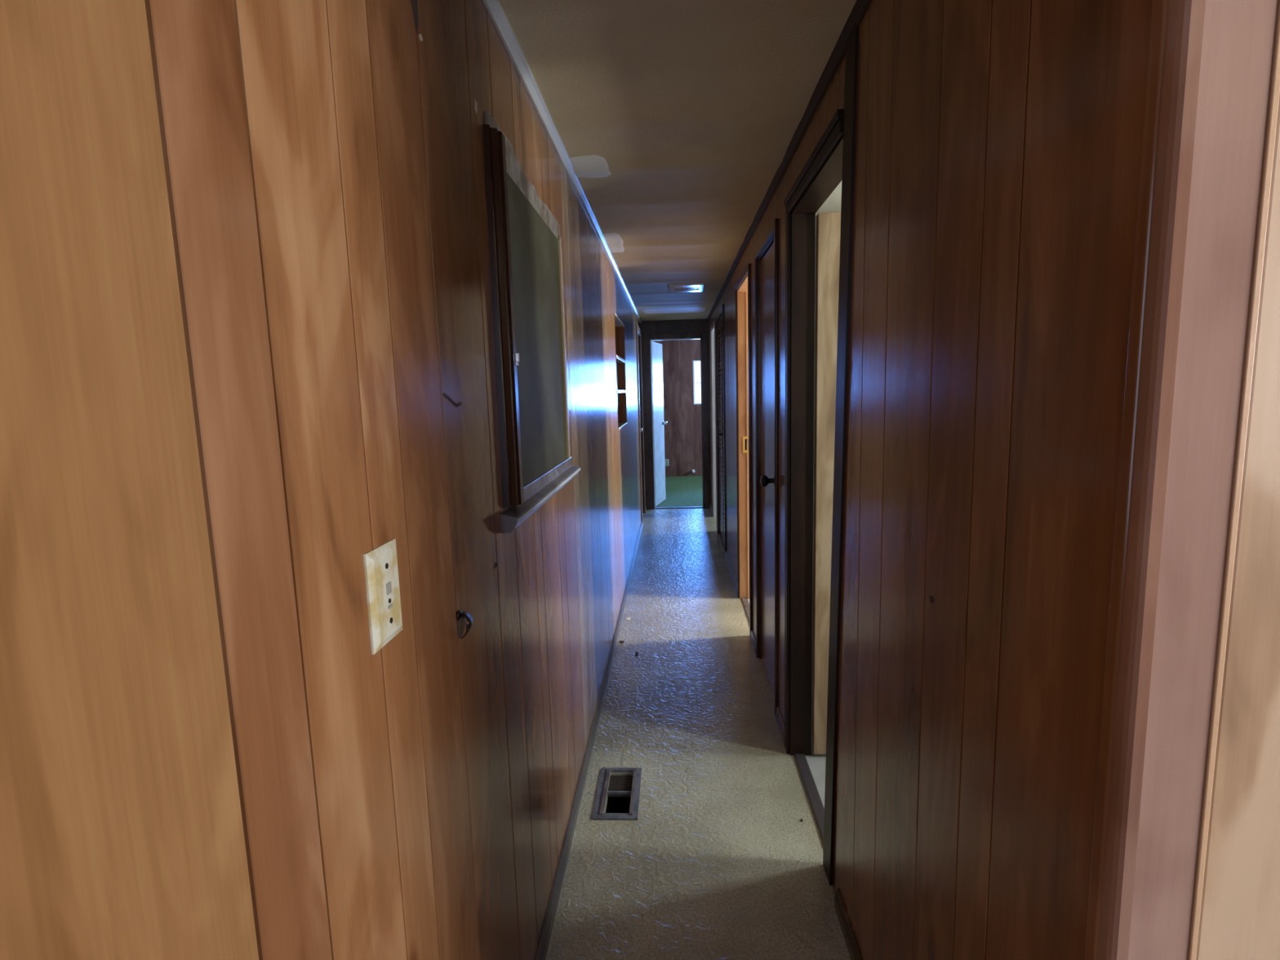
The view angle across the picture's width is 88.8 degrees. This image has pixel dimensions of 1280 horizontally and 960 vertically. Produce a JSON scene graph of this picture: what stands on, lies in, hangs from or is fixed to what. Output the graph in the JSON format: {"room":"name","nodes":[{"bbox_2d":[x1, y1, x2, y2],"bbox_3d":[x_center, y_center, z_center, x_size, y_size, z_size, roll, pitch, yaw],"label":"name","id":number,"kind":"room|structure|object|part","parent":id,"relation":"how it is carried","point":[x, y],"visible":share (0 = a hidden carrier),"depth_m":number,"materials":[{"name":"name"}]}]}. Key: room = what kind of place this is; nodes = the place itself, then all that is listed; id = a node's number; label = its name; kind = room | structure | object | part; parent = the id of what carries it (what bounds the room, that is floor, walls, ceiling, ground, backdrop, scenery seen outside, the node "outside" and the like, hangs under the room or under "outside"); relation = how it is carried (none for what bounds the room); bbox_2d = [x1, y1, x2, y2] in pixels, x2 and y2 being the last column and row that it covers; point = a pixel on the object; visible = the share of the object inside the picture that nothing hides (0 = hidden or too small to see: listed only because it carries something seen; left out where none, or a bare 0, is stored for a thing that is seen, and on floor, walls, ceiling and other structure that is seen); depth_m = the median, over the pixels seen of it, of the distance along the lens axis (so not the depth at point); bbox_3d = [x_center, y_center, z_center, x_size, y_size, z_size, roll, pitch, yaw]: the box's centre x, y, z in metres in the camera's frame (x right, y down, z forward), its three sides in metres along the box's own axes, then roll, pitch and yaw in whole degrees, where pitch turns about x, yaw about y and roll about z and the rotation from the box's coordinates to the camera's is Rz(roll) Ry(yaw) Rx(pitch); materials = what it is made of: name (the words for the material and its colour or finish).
{"room":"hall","nodes":[
{"label":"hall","id":0,"kind":"room"},
{"bbox_2d":[0,0,641,959],"bbox_3d":[-0.272,-0.119,3.171,0.164,2.200,9.280,-1,8,3],"label":"wall","id":1,"kind":"structure","parent":0,"point":[247,345],"depth_m":0.59,"materials":[{"name":"brown wood"}]},
{"bbox_2d":[363,538,402,654],"bbox_3d":[-0.311,0.140,0.801,0.009,0.121,0.082,-1,8,3],"label":"light switch","id":2,"kind":"object","parent":1,"relation":"attached to","point":[380,563],"visible":1,"depth_m":0.79,"materials":[{"name":"beige plastic"}]},
{"bbox_3d":[-0.307,0.141,0.801,0.002,0.032,0.012,-1,8,3],"label":"toggle frame","id":3,"kind":"part","parent":2,"relation":"part of","materials":[{"name":"grey plastic"}]},
{"bbox_2d":[456,609,473,639],"bbox_3d":[-0.288,0.237,1.075,0.021,0.048,0.038,-1,8,3],"label":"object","id":4,"kind":"object","parent":1,"relation":"attached to","point":[468,619],"visible":1,"depth_m":1.07,"materials":[{"name":"brown metal"}]},
{"bbox_2d":[482,111,580,533],"bbox_3d":[-0.257,-0.372,1.741,0.038,0.848,0.909,-1,8,3],"label":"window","id":5,"kind":"structure","parent":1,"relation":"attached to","point":[525,240],"depth_m":1.57,"materials":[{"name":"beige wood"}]},
{"bbox_3d":[-0.283,-0.754,1.702,0.005,0.080,0.825,-1,8,3],"label":"frame rail","id":6,"kind":"part","parent":5,"relation":"part of","materials":[{"name":"brown wood"}]},
{"bbox_3d":[-0.271,-0.367,1.760,0.005,0.700,0.745,-1,8,3],"label":"board panel","id":7,"kind":"part","parent":5,"relation":"part of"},
{"bbox_3d":[-0.257,-0.008,1.833,0.012,0.038,0.786,-1,8,3],"label":"frame rail","id":8,"kind":"part","parent":5,"relation":"part of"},
{"bbox_2d":[482,0,642,323],"bbox_3d":[-0.216,-1.195,2.980,0.022,0.028,9.200,-1,8,3],"label":"trim","id":9,"kind":"structure","parent":1,"relation":"attached to","point":[494,7],"depth_m":1.80,"materials":[{"name":"grey paint"}]},
{"bbox_2d":[534,521,642,959],"bbox_3d":[-0.184,1.013,2.791,0.012,0.055,8.230,-1,8,3],"label":"baseboard","id":10,"kind":"structure","parent":1,"relation":"attached to","point":[543,946],"depth_m":2.19,"materials":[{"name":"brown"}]},
{"bbox_2d":[613,312,627,430],"bbox_3d":[-0.188,-0.745,4.587,0.124,0.745,0.818,-1,8,3],"label":"wall niche","id":11,"kind":"object","parent":1,"relation":"attached to","point":[619,326],"visible":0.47,"depth_m":4.96,"materials":[{"name":"brown wood"}]},
{"bbox_3d":[-0.208,-0.690,4.187,0.116,0.745,0.011,-1,8,3],"label":"panel","id":12,"kind":"part","parent":11,"relation":"part of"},
{"bbox_3d":[-0.197,-1.108,4.537,0.118,0.012,0.795,-1,8,3],"label":"panel","id":13,"kind":"part","parent":11,"relation":"part of","materials":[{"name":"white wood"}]},
{"bbox_2d":[616,355,625,363],"bbox_3d":[-0.189,-0.844,4.573,0.118,0.020,0.795,-1,8,3],"label":"shelf","id":14,"kind":"object","parent":11,"relation":"attached to","point":[619,359],"depth_m":4.67,"materials":[{"name":"white wood"}]},
{"bbox_3d":[-0.167,-0.799,4.986,0.116,0.745,0.011,-1,8,3],"label":"panel","id":15,"kind":"part","parent":11,"relation":"part of","materials":[{"name":"wood"}]},
{"bbox_2d":[617,390,626,393],"bbox_3d":[-0.183,-0.623,4.603,0.118,0.020,0.795,-1,8,3],"label":"shelf","id":16,"kind":"object","parent":11,"relation":"attached to","point":[618,391],"depth_m":4.61,"materials":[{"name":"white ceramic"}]},
{"bbox_2d":[617,422,627,430],"bbox_3d":[-0.175,-0.383,4.636,0.120,0.014,0.795,-1,8,3],"label":"shelf","id":17,"kind":"object","parent":11,"relation":"attached to","point":[621,424],"depth_m":4.67,"materials":[{"name":"white ceramic"}]},
{"bbox_2d":[635,323,645,525],"bbox_3d":[-0.007,-0.600,7.114,0.093,2.080,0.790,-1,8,3],"label":"door","id":18,"kind":"structure","parent":1,"relation":"in","point":[638,340],"depth_m":7.34,"materials":[{"name":"brown wood"}]},
{"bbox_3d":[-0.015,-1.599,6.977,0.014,0.065,0.670,-1,8,3],"label":"head casing","id":19,"kind":"part","parent":18,"relation":"part of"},
{"bbox_3d":[0.032,-0.650,7.474,0.014,2.080,0.060,-1,8,3],"label":"casing","id":20,"kind":"part","parent":18,"relation":"part of","materials":[{"name":"brown wood"}]},
{"bbox_2d":[640,319,711,505],"bbox_3d":[0.425,-0.752,7.698,1.020,2.200,0.080,-1,8,3],"label":"wall","id":21,"kind":"structure","parent":0,"point":[698,325],"depth_m":7.52,"materials":[{"name":"brown wood"}]},
{"bbox_2d":[640,332,710,509],"bbox_3d":[0.441,-0.717,7.976,0.770,2.055,0.652,-1,8,3],"label":"door","id":22,"kind":"structure","parent":21,"relation":"in","point":[651,354],"depth_m":7.72,"materials":[{"name":"white wood"}]},
{"bbox_3d":[0.092,-0.667,7.678,0.103,2.055,0.014,-1,8,3],"label":"casing","id":23,"kind":"part","parent":22,"relation":"part of","materials":[{"name":"wood"}]},
{"bbox_3d":[0.409,-1.663,7.526,0.589,0.059,0.014,-1,8,3],"label":"head casing","id":24,"kind":"part","parent":22,"relation":"part of","materials":[{"name":"brown wood"}]},
{"bbox_3d":[0.770,-0.681,7.642,0.078,2.055,0.014,-1,8,3],"label":"casing","id":25,"kind":"part","parent":22,"relation":"part of","materials":[{"name":"brown wood"}]},
{"bbox_2d":[653,339,702,476],"bbox_3d":[1.442,-1.171,10.580,4.400,2.200,0.100,-1,8,3],"label":"wall","id":26,"kind":"structure","parent":0,"point":[682,431],"depth_m":10.58,"materials":[{"name":"brown wood"}]},
{"bbox_2d":[665,459,669,466],"bbox_3d":[0.440,-0.285,10.697,0.070,0.110,0.009,-1,8,3],"label":"wall outlet","id":27,"kind":"object","parent":26,"relation":"attached to","point":[667,463],"visible":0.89,"depth_m":10.70,"materials":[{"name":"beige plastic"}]},
{"bbox_2d":[693,360,701,404],"bbox_3d":[1.380,-1.586,10.527,1.040,0.700,0.060,-1,8,3],"label":"window","id":28,"kind":"structure","parent":26,"relation":"in","point":[694,383],"depth_m":10.52,"materials":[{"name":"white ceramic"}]},
{"bbox_2d":[498,0,857,321],"bbox_3d":[1.107,-1.463,4.418,4.400,0.076,12.250,-1,8,3],"label":"ceiling","id":29,"kind":"structure","parent":0,"point":[675,121],"depth_m":1.86,"materials":[{"name":"paint"}]},
{"bbox_2d":[669,282,704,293],"bbox_3d":[0.361,-1.499,5.097,0.264,0.018,0.350,-1,8,3],"label":"ceiling vent","id":30,"kind":"object","parent":29,"relation":"in","point":[698,286],"visible":1,"depth_m":5.05,"materials":[{"name":"white metal"}]},
{"bbox_2d":[545,475,850,959],"bbox_3d":[1.169,0.754,4.718,4.400,0.034,12.250,-1,8,3],"label":"floor","id":31,"kind":"structure","parent":0,"point":[718,860],"depth_m":2.26,"materials":[{"name":"beige carpet"}]},
{"bbox_2d":[592,767,641,820],"bbox_3d":[-0.073,1.177,2.312,0.150,0.171,0.294,-1,8,3],"label":"floor vent","id":32,"kind":"object","parent":31,"relation":"in","point":[623,793],"visible":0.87,"depth_m":2.34,"materials":[{"name":"metal"}]},
{"bbox_2d":[811,181,841,739],"bbox_3d":[1.982,-0.220,3.447,2.600,2.200,5.680,-1,8,3],"label":"wall partition","id":33,"kind":"structure","parent":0,"point":[833,203],"depth_m":2.34,"materials":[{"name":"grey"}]},
{"bbox_2d":[708,0,1152,959],"bbox_3d":[0.624,-0.138,3.123,0.081,2.200,9.280,-1,8,3],"label":"wall","id":34,"kind":"structure","parent":0,"point":[998,144],"depth_m":0.92,"materials":[{"name":"brown wood"}]},
{"bbox_2d":[710,318,717,532],"bbox_3d":[0.800,-0.566,6.730,0.096,2.070,0.817,-1,8,3],"label":"door","id":35,"kind":"structure","parent":34,"relation":"in","point":[713,344],"depth_m":7.04,"materials":[{"name":"white wood"}]},
{"bbox_3d":[0.781,-0.617,7.112,0.012,2.070,0.050,-1,8,3],"label":"casing","id":36,"kind":"part","parent":35,"relation":"part of","materials":[{"name":"brown wood"}]},
{"bbox_3d":[0.734,-1.564,6.601,0.012,0.055,0.710,-1,8,3],"label":"head casing","id":37,"kind":"part","parent":35,"relation":"part of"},
{"bbox_2d":[715,303,726,552],"bbox_3d":[0.736,-0.443,5.814,0.072,2.075,0.920,-1,8,3],"label":"door","id":38,"kind":"structure","parent":34,"relation":"in","point":[719,318],"depth_m":5.95,"materials":[{"name":"brown wood"}]},
{"bbox_3d":[0.739,-0.502,6.253,0.010,2.075,0.035,-1,8,3],"label":"casing","id":39,"kind":"part","parent":38,"relation":"part of","materials":[{"name":"brown wood"}]},
{"bbox_3d":[0.688,-1.450,5.679,0.010,0.040,0.850,-1,8,3],"label":"head casing","id":40,"kind":"part","parent":38,"relation":"part of","materials":[{"name":"brown wood"}]},
{"bbox_3d":[0.695,-0.382,5.377,0.010,2.075,0.035,-1,8,3],"label":"casing","id":41,"kind":"part","parent":38,"relation":"part of","materials":[{"name":"brown wood"}]},
{"bbox_2d":[724,551,737,594],"bbox_3d":[0.694,0.693,4.966,0.012,0.055,1.050,-1,8,3],"label":"baseboard","id":42,"kind":"structure","parent":34,"relation":"attached to","point":[734,580],"depth_m":4.92,"materials":[{"name":"brown wood"}]},
{"bbox_2d":[734,263,752,635],"bbox_3d":[0.661,-0.172,3.930,0.092,2.050,0.740,-1,8,3],"label":"door","id":43,"kind":"structure","parent":34,"relation":"in","point":[742,288],"depth_m":4.21,"materials":[{"name":"brown wood"}]},
{"bbox_3d":[0.639,-0.220,4.283,0.012,2.050,0.030,-1,8,3],"label":"casing","id":44,"kind":"part","parent":43,"relation":"part of","materials":[{"name":"brown wood"}]},
{"bbox_3d":[0.593,-1.170,3.797,0.012,0.035,0.680,-1,8,3],"label":"head casing","id":45,"kind":"part","parent":43,"relation":"part of","materials":[{"name":"brown wood"}]},
{"bbox_3d":[0.695,-0.231,4.251,0.052,0.107,0.010,-1,8,3],"label":"strike plate","id":46,"kind":"part","parent":43,"relation":"part of","materials":[{"name":"gold metal"}]},
{"bbox_3d":[0.603,-0.123,3.581,0.012,2.050,0.030,-1,8,3],"label":"casing","id":47,"kind":"part","parent":43,"relation":"part of","materials":[{"name":"brown wood"}]},
{"bbox_2d":[750,629,755,654],"bbox_3d":[0.624,0.884,3.571,0.012,0.055,0.230,-1,8,3],"label":"baseboard","id":48,"kind":"structure","parent":34,"relation":"attached to","point":[753,637],"depth_m":3.57,"materials":[{"name":"brown wood"}]},
{"bbox_2d":[754,217,777,716],"bbox_3d":[0.578,-0.042,2.987,0.102,2.050,0.650,-1,8,3],"label":"door","id":49,"kind":"structure","parent":34,"relation":"in","point":[766,256],"depth_m":3.01,"materials":[{"name":"brown wood"}]},
{"bbox_3d":[0.589,-0.084,3.294,0.012,2.050,0.030,-1,8,3],"label":"casing","id":50,"kind":"part","parent":49,"relation":"part of","materials":[{"name":"brown wood"}]},
{"bbox_3d":[0.545,-1.040,2.852,0.012,0.035,0.590,-1,8,3],"label":"head casing","id":51,"kind":"part","parent":49,"relation":"part of","materials":[{"name":"brown wood"}]},
{"bbox_3d":[0.549,0.004,2.802,0.062,0.061,0.061,-1,8,3],"label":"knob","id":52,"kind":"part","parent":49,"relation":"part of","materials":[{"name":"black metal"}]},
{"bbox_3d":[0.558,0.000,2.680,0.012,2.050,0.030,-1,8,3],"label":"casing","id":53,"kind":"part","parent":49,"relation":"part of","materials":[{"name":"brown wood"}]},
{"bbox_2d":[775,706,784,746],"bbox_3d":[0.578,1.008,2.671,0.012,0.055,0.230,-1,8,3],"label":"baseboard","id":54,"kind":"structure","parent":34,"relation":"attached to","point":[779,718],"depth_m":2.67,"materials":[{"name":"brown wood"}]},
{"bbox_2d":[706,0,872,321],"bbox_3d":[0.543,-1.209,2.940,0.018,0.032,9.200,-1,8,3],"label":"trim","id":55,"kind":"structure","parent":34,"relation":"attached to","point":[860,7],"depth_m":1.88,"materials":[{"name":"brown wood"}]},
{"bbox_2d":[784,22,858,893],"bbox_3d":[0.858,0.016,1.976,0.698,2.190,0.869,-1,8,3],"label":"door frame","id":56,"kind":"structure","parent":34,"relation":"in","point":[831,162],"depth_m":2.29,"materials":[{"name":"brown wood"}]},
{"bbox_3d":[0.544,0.035,2.405,0.012,2.055,0.055,-1,8,3],"label":"casing","id":57,"kind":"part","parent":56,"relation":"part of","materials":[{"name":"brown wood"}]},
{"bbox_3d":[0.495,-0.902,1.919,0.018,0.055,0.748,-1,8,3],"label":"head casing","id":58,"kind":"part","parent":56,"relation":"part of","materials":[{"name":"brown wood"}]},
{"bbox_3d":[0.508,0.067,1.673,0.007,2.190,0.222,-1,8,3],"label":"casing","id":59,"kind":"part","parent":56,"relation":"part of","materials":[{"name":"wood"}]},
{"bbox_2d":[834,888,862,959],"bbox_3d":[0.508,1.198,1.278,0.012,0.055,0.995,-1,8,3],"label":"baseboard","id":60,"kind":"structure","parent":34,"relation":"attached to","point":[851,941],"depth_m":1.66,"materials":[{"name":"brown wood"}]},
{"bbox_2d":[1084,0,1279,959],"bbox_3d":[0.836,0.249,0.224,0.806,2.200,0.860,-1,8,3],"label":"wall","id":61,"kind":"structure","parent":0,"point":[1185,865],"depth_m":0.58,"materials":[{"name":"beige wood"}]},
{"bbox_3d":[0.456,0.204,0.631,0.006,2.200,0.016,-1,8,3],"label":"casing","id":62,"kind":"part","parent":61,"relation":"part of","materials":[{"name":"brown wood"}]}
]}

